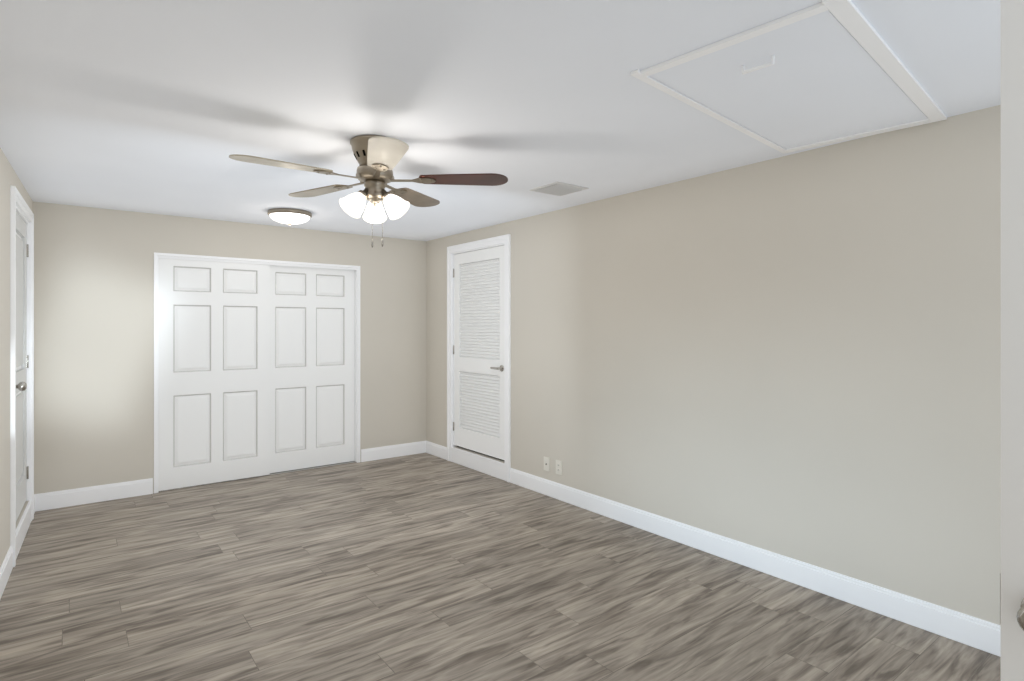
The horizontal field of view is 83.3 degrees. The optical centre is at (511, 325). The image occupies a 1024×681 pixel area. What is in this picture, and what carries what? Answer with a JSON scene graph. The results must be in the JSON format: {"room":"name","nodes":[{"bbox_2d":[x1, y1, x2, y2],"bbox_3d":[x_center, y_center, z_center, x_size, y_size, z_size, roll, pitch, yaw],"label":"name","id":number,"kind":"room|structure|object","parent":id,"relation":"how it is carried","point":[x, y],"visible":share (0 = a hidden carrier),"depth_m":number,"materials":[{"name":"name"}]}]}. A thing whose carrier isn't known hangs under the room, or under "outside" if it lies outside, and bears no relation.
{"room":"empty bedroom","nodes":[
{"label":"empty bedroom","id":0,"kind":"room"},
{"bbox_2d":[0,148,32,566],"bbox_3d":[-1.903,0.240,1.749,0.140,2.440,7.300,0,0,-35],"label":"wall","id":1,"kind":"structure","parent":0,"point":[8,176],"depth_m":3.29,"materials":[{"name":"beige paint"}]},
{"bbox_2d":[0,496,34,598],"bbox_3d":[-1.869,1.393,1.834,0.014,0.135,6.600,0,0,-35],"label":"baseboard","id":2,"kind":"structure","parent":1,"relation":"attached to","point":[6,567],"depth_m":3.25,"materials":[{"name":"white wood"}]},
{"bbox_2d":[10,185,33,566],"bbox_3d":[-3.358,0.305,3.905,0.093,2.309,1.078,0,0,-35],"label":"door frame","id":3,"kind":"structure","parent":1,"relation":"attached to","point":[17,203],"depth_m":3.65,"materials":[{"name":"white wood"}]},
{"bbox_2d":[16,211,28,520],"bbox_3d":[-3.349,0.265,3.916,0.114,2.050,0.907,0,0,-37],"label":"door","id":4,"kind":"structure","parent":1,"relation":"in","point":[22,248],"depth_m":4.08,"materials":[{"name":"white wood"}]},
{"bbox_2d":[33,202,425,493],"bbox_3d":[-2.898,0.240,5.641,4.270,2.440,0.700,0,0,-37],"label":"wall","id":5,"kind":"structure","parent":0,"point":[94,267],"depth_m":4.93,"materials":[{"name":"beige paint"}]},
{"bbox_2d":[159,258,269,490],"bbox_3d":[-2.745,0.424,5.360,0.935,2.052,0.044,0,0,-37],"label":"closet door","id":6,"kind":"structure","parent":5,"relation":"in","point":[214,317],"depth_m":5.32,"materials":[{"name":"white wood"}]},
{"bbox_2d":[34,441,425,511],"bbox_3d":[-2.376,1.393,5.592,3.501,0.135,0.014,0,0,-37],"label":"baseboard","id":7,"kind":"structure","parent":5,"relation":"attached to","point":[86,495],"depth_m":4.86,"materials":[{"name":"white wood"}]},
{"bbox_2d":[154,252,359,492],"bbox_3d":[-2.417,0.409,5.652,1.887,2.102,0.149,0,0,-37],"label":"trim","id":8,"kind":"structure","parent":5,"relation":"attached to","point":[161,255],"depth_m":5.46,"materials":[{"name":"white wood"}]},
{"bbox_2d":[270,265,354,472],"bbox_3d":[-2.072,0.424,5.927,0.929,2.052,0.035,0,0,-37],"label":"closet door","id":9,"kind":"structure","parent":5,"relation":"in","point":[312,310],"depth_m":5.92,"materials":[{"name":"white wood"}]},
{"bbox_2d":[339,192,409,223],"bbox_3d":[-0.753,-0.630,3.062,0.341,0.136,0.359,0,0,-37],"label":"shade","id":10,"kind":"object","parent":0,"point":[353,204],"depth_m":3.02,"materials":[{"name":"white glass"}]},
{"bbox_2d":[0,0,1000,240],"bbox_3d":[-0.758,-1.030,2.967,4.410,0.100,8.030,0,0,-37],"label":"ceiling","id":11,"kind":"structure","parent":0,"point":[143,106],"depth_m":2.41,"materials":[{"name":"white paint"}]},
{"bbox_2d":[268,208,311,225],"bbox_3d":[-1.909,-0.921,4.951,0.356,0.119,0.356,0,0,-37],"label":"ceiling light","id":12,"kind":"object","parent":11,"relation":"attached to","point":[275,210],"depth_m":4.80,"materials":[{"name":"silver metal"}]},
{"bbox_2d":[269,212,309,223],"bbox_3d":[-1.909,-0.915,4.951,0.332,0.070,0.332,0,0,-37],"label":"shade","id":13,"kind":"object","parent":12,"relation":"attached to","point":[281,217],"depth_m":4.85,"materials":[{"name":"white glass"}]},
{"bbox_2d":[229,135,507,247],"bbox_3d":[-0.778,-0.696,3.039,1.306,0.568,1.359,0,0,-37],"label":"ceiling fan","id":14,"kind":"object","parent":11,"relation":"hanging from","point":[376,156],"visible":0.97,"depth_m":3.01,"materials":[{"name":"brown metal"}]},
{"bbox_2d":[529,181,588,195],"bbox_3d":[0.335,-0.972,4.114,0.300,0.016,0.300,0,0,-37],"label":"ceiling vent","id":15,"kind":"object","parent":11,"relation":"in","point":[557,188],"visible":1,"depth_m":4.08,"materials":[{"name":"white metal"}]},
{"bbox_2d":[631,0,946,153],"bbox_3d":[1.248,-0.961,2.461,1.476,0.039,0.743,0,0,-43],"label":"attic hatch","id":16,"kind":"object","parent":11,"relation":"attached to","point":[820,74],"visible":1,"depth_m":2.29,"materials":[{"name":"white wood"}]},
{"bbox_2d":[0,453,1000,680],"bbox_3d":[-0.758,1.510,2.967,4.410,0.100,8.030,0,0,-37],"label":"floor","id":17,"kind":"structure","parent":0,"point":[422,566],"depth_m":3.06,"materials":[{"name":"grey laminate"}]},
{"bbox_2d":[426,105,1000,624],"bbox_3d":[1.180,0.240,3.949,0.140,2.440,7.230,0,0,-37],"label":"wall","id":18,"kind":"structure","parent":0,"point":[797,356],"depth_m":3.26,"materials":[{"name":"beige paint"}]},
{"bbox_2d":[453,245,503,459],"bbox_3d":[-0.353,0.255,5.831,0.095,2.050,0.943,0,0,-37],"label":"door","id":19,"kind":"structure","parent":18,"relation":"in","point":[478,275],"depth_m":5.83,"materials":[{"name":"white wood"}]},
{"bbox_2d":[447,234,510,481],"bbox_3d":[-0.338,0.300,5.838,0.078,2.319,1.113,0,0,-37],"label":"door frame","id":20,"kind":"structure","parent":18,"relation":"attached to","point":[497,469],"depth_m":5.82,"materials":[{"name":"white wood"}]},
{"bbox_2d":[544,457,549,471],"bbox_3d":[0.307,1.187,4.958,0.016,0.115,0.065,0,0,-37],"label":"outlet plates","id":21,"kind":"object","parent":18,"relation":"attached to","point":[547,465],"depth_m":4.97,"materials":[{"name":"white plastic"}]},
{"bbox_2d":[556,460,561,474],"bbox_3d":[0.400,1.187,4.836,0.016,0.115,0.062,0,0,-37],"label":"outlet plates","id":22,"kind":"object","parent":18,"relation":"attached to","point":[558,463],"depth_m":4.84,"materials":[{"name":"white plastic"}]},
{"bbox_2d":[426,441,1000,656],"bbox_3d":[0.979,1.393,4.085,0.014,0.135,6.490,0,0,-37],"label":"baseboard","id":23,"kind":"structure","parent":18,"relation":"attached to","point":[981,634],"depth_m":3.27,"materials":[{"name":"white wood"}]},
{"bbox_3d":[1.582,0.240,-0.198,4.270,2.440,1.040,0,0,-37],"label":"wall","id":24,"kind":"structure","parent":0,"visible":0},
{"bbox_2d":[1000,0,1023,680],"bbox_3d":[1.097,0.434,0.652,0.106,2.028,0.859,0,0,-37],"label":"entry door","id":25,"kind":"structure","parent":24,"relation":"in","point":[1012,11],"depth_m":0.99,"materials":[{"name":"white wood"}]}
]}

